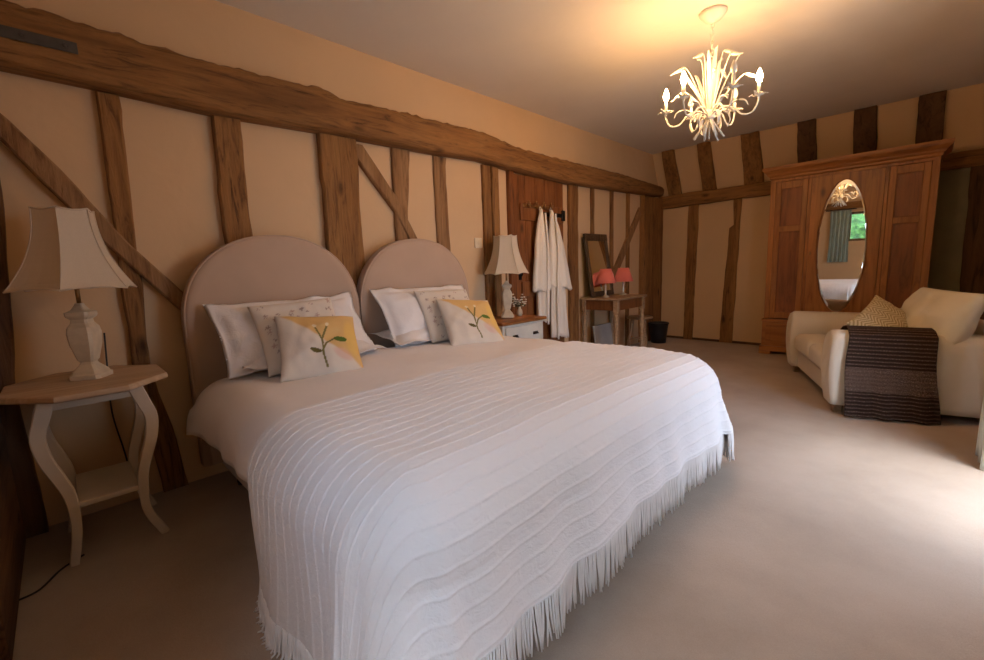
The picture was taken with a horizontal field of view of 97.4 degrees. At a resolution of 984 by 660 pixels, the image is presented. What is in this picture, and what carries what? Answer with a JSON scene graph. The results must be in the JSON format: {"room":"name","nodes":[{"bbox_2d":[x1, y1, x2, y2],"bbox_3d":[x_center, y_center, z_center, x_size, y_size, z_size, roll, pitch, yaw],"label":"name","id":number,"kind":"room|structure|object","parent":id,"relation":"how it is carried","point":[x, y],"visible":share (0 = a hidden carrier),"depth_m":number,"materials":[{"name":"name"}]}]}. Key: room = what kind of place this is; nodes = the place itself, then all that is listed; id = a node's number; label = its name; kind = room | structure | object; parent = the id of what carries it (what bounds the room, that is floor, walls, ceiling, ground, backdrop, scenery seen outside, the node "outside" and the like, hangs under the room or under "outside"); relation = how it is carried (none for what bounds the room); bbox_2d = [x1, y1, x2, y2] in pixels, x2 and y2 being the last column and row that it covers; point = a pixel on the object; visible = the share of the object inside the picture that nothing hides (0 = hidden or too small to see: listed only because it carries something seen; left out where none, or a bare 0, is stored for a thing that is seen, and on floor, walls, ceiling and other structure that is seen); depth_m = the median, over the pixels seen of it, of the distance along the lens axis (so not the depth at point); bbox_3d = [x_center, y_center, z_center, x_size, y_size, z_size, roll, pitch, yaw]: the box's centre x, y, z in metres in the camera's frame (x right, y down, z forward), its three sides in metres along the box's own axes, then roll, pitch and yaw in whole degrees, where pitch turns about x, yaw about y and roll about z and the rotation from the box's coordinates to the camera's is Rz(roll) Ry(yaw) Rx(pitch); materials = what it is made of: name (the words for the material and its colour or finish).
{"room":"bedroom","nodes":[
{"label":"bedroom","id":0,"kind":"room"},
{"bbox_2d":[0,0,657,525],"bbox_3d":[0.073,-0.791,4.210,0.150,2.660,7.120,6,12,45],"label":"wall","id":1,"kind":"structure","parent":0,"point":[172,172],"depth_m":2.39,"materials":[{"name":"beige paint"}]},
{"bbox_2d":[0,113,182,310],"bbox_3d":[-1.932,-0.522,2.071,0.048,0.980,0.700,6,12,45],"label":"brace","id":2,"kind":"object","parent":1,"relation":"attached to","point":[48,173],"visible":0.81,"depth_m":2.01,"materials":[{"name":"brown wood"}]},
{"bbox_2d":[103,333,127,460],"bbox_3d":[-1.869,0.454,2.204,0.113,0.892,0.020,-3,8,-4],"label":"power cord","id":3,"kind":"object","parent":1,"relation":"attached to","point":[103,333],"visible":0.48,"depth_m":2.19,"materials":[{"name":"black plastic"}]},
{"bbox_2d":[0,0,663,196],"bbox_3d":[0.102,-1.605,3.926,0.166,0.313,6.570,6,12,45],"label":"timber beam","id":4,"kind":"structure","parent":1,"relation":"attached to","point":[35,43],"depth_m":2.35,"materials":[{"name":"brown wood"}]},
{"bbox_2d":[356,144,416,238],"bbox_3d":[-0.767,-0.985,3.203,0.040,0.671,0.500,6,12,45],"label":"brace","id":5,"kind":"object","parent":1,"relation":"attached to","point":[365,162],"visible":0.89,"depth_m":3.14,"materials":[{"name":"brown wood"}]},
{"bbox_2d":[432,155,450,251],"bbox_3d":[-0.391,-0.392,3.661,0.020,2.060,0.139,6,12,45],"label":"timber post","id":6,"kind":"object","parent":1,"relation":"attached to","point":[439,163],"visible":0.37,"depth_m":3.55,"materials":[{"name":"brown wood"}]},
{"bbox_2d":[474,238,481,247],"bbox_3d":[-0.120,-0.785,3.897,0.016,0.090,0.090,6,12,45],"label":"light switch","id":7,"kind":"object","parent":1,"relation":"attached to","point":[478,241],"visible":1,"depth_m":3.89,"materials":[{"name":"white plastic"}]},
{"bbox_2d":[514,174,564,341],"bbox_3d":[0.525,-0.538,4.530,0.080,2.035,0.800,6,12,45],"label":"door","id":8,"kind":"structure","parent":1,"relation":"in","point":[526,188],"depth_m":4.36,"materials":[{"name":"brown wood"}]},
{"bbox_2d":[523,200,552,209],"bbox_3d":[0.477,-1.253,4.341,0.057,0.076,0.450,6,12,45],"label":"hook rack","id":9,"kind":"object","parent":8,"relation":"attached to","point":[527,204],"visible":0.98,"depth_m":4.31,"materials":[{"name":"brown wood"}]},
{"bbox_2d":[548,208,571,338],"bbox_3d":[0.736,-0.586,4.631,0.146,1.392,0.393,6,12,45],"label":"bathrobe","id":10,"kind":"object","parent":9,"relation":"hanging from","point":[559,270],"visible":0.94,"depth_m":4.55,"materials":[{"name":"white fabric"}]},
{"bbox_2d":[532,206,550,323],"bbox_3d":[0.497,-0.645,4.396,0.144,1.188,0.280,6,12,45],"label":"bathrobe","id":11,"kind":"object","parent":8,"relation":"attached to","point":[541,268],"visible":1,"depth_m":4.33,"materials":[{"name":"white fabric"}]},
{"bbox_2d":[590,188,594,343],"bbox_3d":[1.223,-0.681,5.256,0.023,2.060,0.074,6,12,45],"label":"timber post","id":12,"kind":"object","parent":1,"relation":"attached to","point":[592,194],"visible":0.39,"depth_m":5.15,"materials":[{"name":"brown wood"}]},
{"bbox_2d":[609,191,613,314],"bbox_3d":[1.538,-0.737,5.569,0.023,2.060,0.077,6,12,45],"label":"timber post","id":13,"kind":"object","parent":1,"relation":"attached to","point":[611,193],"visible":0.48,"depth_m":5.48,"materials":[{"name":"brown wood"}]},
{"bbox_2d":[613,207,640,277],"bbox_3d":[1.797,-1.151,5.778,0.033,1.000,0.790,6,12,45],"label":"brace","id":14,"kind":"object","parent":1,"relation":"attached to","point":[618,263],"visible":0.87,"depth_m":5.76,"materials":[{"name":"brown wood"}]},
{"bbox_2d":[625,193,629,345],"bbox_3d":[1.838,-0.791,5.866,0.023,2.060,0.086,6,12,45],"label":"timber post","id":15,"kind":"object","parent":1,"relation":"attached to","point":[627,255],"visible":0.71,"depth_m":5.83,"materials":[{"name":"brown wood"}]},
{"bbox_2d":[12,337,983,659],"bbox_3d":[1.419,0.722,3.124,3.810,0.120,7.120,6,12,45],"label":"floor","id":16,"kind":"structure","parent":0,"point":[827,534],"depth_m":1.69,"materials":[{"name":"beige carpet"}]},
{"bbox_2d":[0,181,48,538],"bbox_3d":[-2.138,-0.070,1.896,0.068,2.052,0.199,6,12,45],"label":"timber post","id":17,"kind":"object","parent":16,"relation":"on","point":[31,504],"visible":0.7,"depth_m":1.92,"materials":[{"name":"brown wood"}]},
{"bbox_2d":[19,554,84,600],"bbox_3d":[-1.728,0.974,1.706,0.038,0.008,0.267,-2,8,1],"label":"power cord","id":18,"kind":"object","parent":16,"relation":"on","point":[62,568],"visible":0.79,"depth_m":1.67,"materials":[{"name":"black plastic"}]},
{"bbox_2d":[0,364,169,566],"bbox_3d":[-1.762,0.579,1.956,0.620,0.736,0.524,6,12,45],"label":"bedside table","id":19,"kind":"object","parent":16,"relation":"on","point":[49,393],"visible":0.99,"depth_m":1.86,"materials":[{"name":"beige paint"}]},
{"bbox_2d":[3,205,136,380],"bbox_3d":[-1.794,-0.151,1.873,0.427,0.729,0.423,6,12,45],"label":"table lamp","id":20,"kind":"object","parent":19,"relation":"on","point":[66,250],"visible":1,"depth_m":1.79,"materials":[{"name":"fabric"}]},
{"bbox_2d":[75,461,138,507],"bbox_3d":[-1.758,0.693,1.972,0.378,0.023,0.200,6,12,45],"label":"shelf","id":21,"kind":"object","parent":19,"relation":"attached to","point":[101,484],"depth_m":1.93,"materials":[{"name":"beige paint"}]},
{"bbox_2d":[95,90,188,491],"bbox_3d":[-1.812,-0.132,2.245,0.033,2.051,0.163,6,12,45],"label":"timber post","id":22,"kind":"object","parent":16,"relation":"on","point":[166,453],"visible":0.8,"depth_m":2.19,"materials":[{"name":"brown wood"}]},
{"bbox_2d":[211,115,252,243],"bbox_3d":[-1.471,-0.196,2.575,0.043,2.060,0.171,6,12,45],"label":"timber post","id":23,"kind":"object","parent":16,"relation":"on","point":[226,132],"visible":0.34,"depth_m":2.46,"materials":[{"name":"brown wood"}]},
{"bbox_2d":[181,235,468,489],"bbox_3d":[-0.261,0.129,2.374,1.948,1.387,2.017,6,12,45],"label":"headboard","id":24,"kind":"object","parent":16,"relation":"on","point":[260,268],"visible":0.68,"depth_m":2.58,"materials":[{"name":"fabric"}]},
{"bbox_2d":[186,336,561,481],"bbox_3d":[-0.104,0.359,2.271,1.894,0.380,2.208,6,12,45],"label":"sheet","id":25,"kind":"object","parent":24,"relation":"on","point":[230,415],"visible":0.28,"depth_m":2.04,"materials":[{"name":"white fabric"}]},
{"bbox_2d":[247,298,335,376],"bbox_3d":[-1.051,0.022,2.397,0.466,0.367,0.267,-9,11,-39],"label":"cushion","id":26,"kind":"object","parent":25,"relation":"on","point":[263,318],"visible":0.41,"depth_m":2.31,"materials":[{"name":"fabric"}]},
{"bbox_2d":[242,340,385,369],"bbox_3d":[-1.061,0.121,2.526,0.800,0.144,0.378,-10,11,-42],"label":"pillow","id":27,"kind":"object","parent":25,"relation":"on","point":[363,346],"visible":0.12,"depth_m":2.27,"materials":[{"name":"white fabric"}]},
{"bbox_2d":[202,292,376,378],"bbox_3d":[-1.123,-0.005,2.501,0.294,0.378,0.840,6,11,43],"label":"pillow","id":28,"kind":"object","parent":27,"relation":"on","point":[234,324],"visible":0.4,"depth_m":2.28,"materials":[{"name":"white fabric"}]},
{"bbox_2d":[274,316,362,382],"bbox_3d":[-0.908,0.086,2.286,0.432,0.329,0.310,-7,9,-30],"label":"cushion","id":29,"kind":"object","parent":25,"relation":"on","point":[310,347],"visible":0.95,"depth_m":2.22,"materials":[{"name":"fabric"}]},
{"bbox_2d":[368,328,431,345],"bbox_3d":[-0.414,0.000,3.169,0.376,0.142,0.880,6,11,44],"label":"pillow","id":30,"kind":"object","parent":25,"relation":"on","point":[415,337],"visible":0.3,"depth_m":2.90,"materials":[{"name":"white fabric"}]},
{"bbox_2d":[369,285,463,347],"bbox_3d":[-0.437,-0.130,3.183,0.844,0.398,0.301,-10,11,-43],"label":"pillow","id":31,"kind":"object","parent":30,"relation":"on","point":[401,309],"visible":0.46,"depth_m":2.98,"materials":[{"name":"white fabric"}]},
{"bbox_2d":[413,289,468,342],"bbox_3d":[-0.305,-0.112,3.138,0.460,0.361,0.264,-8,10,-37],"label":"cushion","id":32,"kind":"object","parent":25,"relation":"on","point":[436,327],"visible":0.46,"depth_m":3.04,"materials":[{"name":"fabric"}]},
{"bbox_2d":[435,299,503,345],"bbox_3d":[-0.148,-0.054,3.048,0.455,0.342,0.301,-7,10,-31],"label":"cushion","id":33,"kind":"object","parent":25,"relation":"on","point":[465,321],"visible":0.98,"depth_m":2.99,"materials":[{"name":"fabric"}]},
{"bbox_2d":[247,341,734,659],"bbox_3d":[0.248,0.533,1.909,1.001,0.676,2.307,6,12,45],"label":"throw","id":34,"kind":"object","parent":25,"relation":"on","point":[422,517],"visible":1,"depth_m":1.27,"materials":[{"name":"white fabric"}]},
{"bbox_2d":[316,133,364,287],"bbox_3d":[-1.002,-0.282,3.036,0.048,2.066,0.270,6,12,45],"label":"timber post","id":35,"kind":"object","parent":16,"relation":"on","point":[337,155],"visible":0.37,"depth_m":2.92,"materials":[{"name":"brown wood"}]},
{"bbox_2d":[390,147,409,240],"bbox_3d":[-0.664,-0.342,3.384,0.028,2.060,0.194,6,12,45],"label":"timber post","id":36,"kind":"object","parent":16,"relation":"on","point":[399,157],"visible":0.31,"depth_m":3.27,"materials":[{"name":"brown wood"}]},
{"bbox_2d":[480,164,494,316],"bbox_3d":[-0.021,-0.457,4.018,0.033,2.060,0.098,6,12,45],"label":"timber post","id":37,"kind":"object","parent":16,"relation":"on","point":[485,169],"visible":0.54,"depth_m":3.93,"materials":[{"name":"brown wood"}]},
{"bbox_2d":[490,166,502,316],"bbox_3d":[0.056,-0.471,4.098,0.028,2.060,0.097,6,12,45],"label":"timber post","id":38,"kind":"object","parent":16,"relation":"on","point":[494,181],"visible":0.49,"depth_m":4.00,"materials":[{"name":"brown wood"}]},
{"bbox_2d":[506,170,516,313],"bbox_3d":[0.204,-0.496,4.230,0.048,2.060,0.075,6,12,45],"label":"timber post","id":39,"kind":"object","parent":16,"relation":"on","point":[509,174],"visible":0.36,"depth_m":4.12,"materials":[{"name":"brown wood"}]},
{"bbox_2d":[494,314,546,338],"bbox_3d":[0.162,0.237,3.955,0.439,0.692,0.590,6,12,45],"label":"chest","id":40,"kind":"object","parent":16,"relation":"on","point":[524,326],"visible":0.26,"depth_m":3.80,"materials":[{"name":"paint"}]},
{"bbox_2d":[484,235,528,317],"bbox_3d":[0.129,-0.477,3.880,0.396,0.729,0.396,6,12,45],"label":"table lamp","id":41,"kind":"object","parent":40,"relation":"on","point":[505,258],"visible":1,"depth_m":3.78,"materials":[{"name":"fabric"}]},
{"bbox_2d":[512,294,526,315],"bbox_3d":[0.254,-0.238,4.054,0.142,0.212,0.163,-1,8,7],"label":"flower vase","id":42,"kind":"object","parent":40,"relation":"on","point":[517,303],"visible":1,"depth_m":4.05,"materials":[{"name":"ceramic"}]},
{"bbox_2d":[567,184,578,340],"bbox_3d":[0.935,-0.627,4.962,0.038,2.060,0.181,6,12,45],"label":"timber post","id":43,"kind":"object","parent":16,"relation":"on","point":[572,190],"visible":0.75,"depth_m":4.91,"materials":[{"name":"brown wood"}]},
{"bbox_2d":[592,323,612,344],"bbox_3d":[1.369,0.138,5.297,0.077,0.418,0.390,6,12,45],"label":"board","id":44,"kind":"object","parent":16,"relation":"on","point":[602,333],"visible":0.56,"depth_m":5.28,"materials":[{"name":"grey"}]},
{"bbox_2d":[580,294,646,346],"bbox_3d":[1.463,-0.025,5.194,0.495,0.765,0.700,6,12,45],"label":"table","id":45,"kind":"object","parent":16,"relation":"on","point":[614,303],"visible":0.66,"depth_m":5.02,"materials":[{"name":"brown wood"}]},
{"bbox_2d":[583,233,613,296],"bbox_3d":[1.275,-0.775,5.162,0.138,0.735,0.490,6,12,45],"label":"mirror","id":46,"kind":"object","parent":45,"relation":"on","point":[595,245],"visible":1,"depth_m":5.12,"materials":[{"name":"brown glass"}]},
{"bbox_2d":[588,241,610,291],"bbox_3d":[1.276,-0.765,5.163,0.390,0.600,0.009,-10,3,-44],"label":"mirror glass","id":47,"kind":"object","parent":46,"relation":"attached to","point":[598,256],"depth_m":5.14,"materials":[{"name":"silver"}]},
{"bbox_2d":[595,269,615,297],"bbox_3d":[1.298,-0.535,4.939,0.236,0.325,0.236,6,12,45],"label":"lamp","id":48,"kind":"object","parent":45,"relation":"on","point":[604,276],"visible":1,"depth_m":4.86,"materials":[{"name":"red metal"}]},
{"bbox_2d":[602,283,609,297],"bbox_3d":[1.300,-0.473,4.948,0.090,0.200,0.090,6,12,45],"label":"lamp base","id":49,"kind":"object","parent":48,"relation":"attached to","point":[605,295],"depth_m":4.94,"materials":[{"name":"white ceramic"}]},
{"bbox_2d":[615,268,632,294],"bbox_3d":[1.587,-0.587,5.226,0.236,0.325,0.236,6,12,45],"label":"lamp","id":50,"kind":"object","parent":45,"relation":"on","point":[623,275],"visible":0.92,"depth_m":5.14,"materials":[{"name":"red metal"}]},
{"bbox_2d":[619,282,626,294],"bbox_3d":[1.589,-0.525,5.234,0.090,0.200,0.090,6,12,45],"label":"lamp base","id":51,"kind":"object","parent":50,"relation":"attached to","point":[623,293],"depth_m":5.23,"materials":[{"name":"silver metal"}]},
{"bbox_2d":[627,315,652,346],"bbox_3d":[1.922,0.048,5.632,0.324,0.458,0.324,6,12,45],"label":"stool","id":52,"kind":"object","parent":16,"relation":"on","point":[632,317],"visible":0.75,"depth_m":5.64,"materials":[{"name":"brown wood"}]},
{"bbox_2d":[638,195,662,342],"bbox_3d":[2.321,-0.872,6.312,0.068,2.060,0.628,6,12,45],"label":"timber post","id":53,"kind":"object","parent":16,"relation":"on","point":[651,219],"visible":0.77,"depth_m":6.22,"materials":[{"name":"brown wood"}]},
{"bbox_2d":[648,321,668,343],"bbox_3d":[2.393,0.034,6.213,0.282,0.290,0.282,6,12,45],"label":"waste bin","id":54,"kind":"object","parent":16,"relation":"on","point":[658,329],"visible":1,"depth_m":6.13,"materials":[{"name":"black plastic"}]},
{"bbox_2d":[758,138,954,353],"bbox_3d":[3.873,-0.761,4.779,1.520,2.165,0.515,6,12,45],"label":"wardrobe","id":55,"kind":"object","parent":16,"relation":"on","point":[845,231],"visible":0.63,"depth_m":4.57,"materials":[{"name":"brown wood"}]},
{"bbox_2d":[816,179,866,311],"bbox_3d":[3.741,-0.890,4.639,0.420,1.400,0.009,6,12,45],"label":"oval mirror","id":56,"kind":"object","parent":55,"relation":"attached to","point":[841,204],"depth_m":4.63,"materials":[{"name":"clear glass"}]},
{"bbox_2d":[786,308,983,422],"bbox_3d":[3.193,0.196,3.589,1.011,0.660,1.500,2,9,24],"label":"sofa","id":57,"kind":"object","parent":16,"relation":"on","point":[816,345],"visible":0.46,"depth_m":3.09,"materials":[{"name":"beige fabric"}]},
{"bbox_2d":[795,334,825,358],"bbox_3d":[3.227,0.160,3.856,0.800,0.170,0.511,2,9,24],"label":"seat cushion","id":58,"kind":"object","parent":57,"relation":"on","point":[803,342],"depth_m":3.97,"materials":[{"name":"beige fabric"}]},
{"bbox_2d":[809,343,822,368],"bbox_3d":[3.018,0.235,3.386,0.800,0.170,0.511,2,9,24],"label":"seat cushion","id":59,"kind":"object","parent":57,"relation":"on","point":[815,349],"depth_m":3.59,"materials":[{"name":"beige fabric"}]},
{"bbox_2d":[846,295,907,326],"bbox_3d":[3.037,0.026,3.265,0.668,0.540,0.391,-7,10,-32],"label":"cushion","id":60,"kind":"object","parent":57,"relation":"on","point":[879,312],"visible":0.32,"depth_m":3.25,"materials":[{"name":"fabric"}]},
{"bbox_2d":[840,325,940,424],"bbox_3d":[2.782,0.289,3.057,0.536,0.633,0.330,2,9,24],"label":"blanket","id":61,"kind":"object","parent":57,"relation":"on","point":[891,372],"visible":0.98,"depth_m":2.95,"materials":[{"name":"brown fabric"}]},
{"bbox_2d":[901,287,983,344],"bbox_3d":[3.225,-0.068,3.168,0.301,0.448,0.841,2,9,24],"label":"cushion","id":62,"kind":"object","parent":57,"relation":"on","point":[955,316],"visible":0.62,"depth_m":2.91,"materials":[{"name":"beige fabric"}]},
{"bbox_2d":[959,165,983,319],"bbox_3d":[4.852,-0.625,4.255,0.348,1.975,0.058,6,12,45],"label":"timber post","id":63,"kind":"object","parent":16,"relation":"on","point":[972,265],"visible":0.62,"depth_m":4.26,"materials":[{"name":"brown wood"}]},
{"bbox_2d":[975,395,983,470],"bbox_3d":[2.702,-0.376,2.174,0.177,2.221,0.500,6,12,45],"label":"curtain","id":64,"kind":"object","parent":16,"relation":"on","point":[979,452],"visible":1,"depth_m":2.35,"materials":[{"name":"beige fabric"}]},
{"bbox_2d":[215,0,983,153],"bbox_3d":[1.302,-2.015,2.712,3.810,0.100,7.070,6,12,45],"label":"ceiling","id":65,"kind":"structure","parent":0,"point":[603,68],"depth_m":3.11,"materials":[{"name":"paint"}]},
{"bbox_2d":[657,4,768,140],"bbox_3d":[1.377,-1.589,2.713,0.602,0.748,0.606,6,12,45],"label":"chandelier","id":66,"kind":"object","parent":65,"relation":"hanging from","point":[713,14],"visible":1,"depth_m":2.68,"materials":[{"name":"white metal"}]},
{"bbox_2d":[652,83,983,342],"bbox_3d":[3.777,-1.069,5.205,3.660,2.660,0.440,6,12,45],"label":"wall","id":67,"kind":"structure","parent":0,"point":[964,107],"depth_m":5.71,"materials":[{"name":"beige paint"}]},
{"bbox_2d":[662,149,681,195],"bbox_3d":[2.534,-2.207,6.097,0.175,0.566,0.345,6,12,45],"label":"stub","id":68,"kind":"object","parent":67,"relation":"attached to","point":[672,177],"visible":0.99,"depth_m":6.07,"materials":[{"name":"brown wood"}]},
{"bbox_2d":[683,205,698,339],"bbox_3d":[2.872,-0.817,6.245,0.170,1.930,0.023,6,12,45],"label":"timber post","id":69,"kind":"object","parent":67,"relation":"attached to","point":[693,211],"visible":1,"depth_m":6.23,"materials":[{"name":"brown wood"}]},
{"bbox_2d":[697,141,716,190],"bbox_3d":[2.865,-2.173,5.768,0.171,0.569,0.346,6,12,45],"label":"stub","id":70,"kind":"object","parent":67,"relation":"attached to","point":[705,157],"visible":0.99,"depth_m":5.74,"materials":[{"name":"brown wood"}]},
{"bbox_2d":[667,335,760,344],"bbox_3d":[3.117,0.143,6.180,1.540,0.032,0.014,6,12,45],"label":"baseboard","id":71,"kind":"structure","parent":67,"relation":"attached to","point":[669,336],"depth_m":6.15,"materials":[{"name":"brown wood"}]},
{"bbox_2d":[719,198,741,342],"bbox_3d":[3.238,-0.778,5.882,0.211,1.931,0.023,6,12,45],"label":"timber post","id":72,"kind":"object","parent":67,"relation":"attached to","point":[729,291],"visible":1,"depth_m":5.88,"materials":[{"name":"brown wood"}]},
{"bbox_2d":[740,131,763,184],"bbox_3d":[3.245,-2.129,5.394,0.221,0.568,0.346,6,12,45],"label":"stub","id":73,"kind":"object","parent":67,"relation":"attached to","point":[752,160],"visible":0.98,"depth_m":5.36,"materials":[{"name":"brown wood"}]},
{"bbox_2d":[797,118,816,162],"bbox_3d":[3.645,-2.088,4.997,0.190,0.565,0.345,6,12,45],"label":"stub","id":74,"kind":"object","parent":67,"relation":"attached to","point":[806,134],"visible":0.68,"depth_m":4.93,"materials":[{"name":"brown wood"}]},
{"bbox_2d":[658,148,983,208],"bbox_3d":[3.707,-1.762,5.199,3.464,0.216,0.068,6,12,45],"label":"rail","id":75,"kind":"object","parent":67,"relation":"attached to","point":[963,159],"visible":0.52,"depth_m":5.60,"materials":[{"name":"brown wood"}]},
{"bbox_2d":[915,90,946,143],"bbox_3d":[4.352,-2.012,4.298,0.206,0.568,0.346,6,12,45],"label":"stub","id":76,"kind":"object","parent":75,"relation":"on","point":[931,106],"visible":0.68,"depth_m":4.23,"materials":[{"name":"brown wood"}]},
{"bbox_2d":[853,105,877,153],"bbox_3d":[4.002,-2.050,4.643,0.200,0.565,0.345,6,12,45],"label":"stub","id":77,"kind":"object","parent":67,"relation":"attached to","point":[865,119],"visible":0.68,"depth_m":4.58,"materials":[{"name":"brown wood"}]},
{"bbox_2d":[927,167,970,291],"bbox_3d":[4.663,-0.648,4.478,0.280,1.970,0.012,6,12,45],"label":"door","id":78,"kind":"structure","parent":67,"relation":"in","point":[952,196],"depth_m":4.41,"materials":[{"name":"brown wood"}]},
{"bbox_3d":[-1.087,-0.219,0.528,3.460,2.660,0.200,6,12,45],"label":"wall","id":79,"kind":"structure","parent":0,"visible":0},
{"bbox_2d":[0,414,25,659],"bbox_3d":[-1.815,0.666,1.587,0.925,0.660,0.030,6,12,45],"label":"trim","id":80,"kind":"structure","parent":79,"relation":"attached to","point":[12,533],"depth_m":1.59,"materials":[{"name":"brown wood"}]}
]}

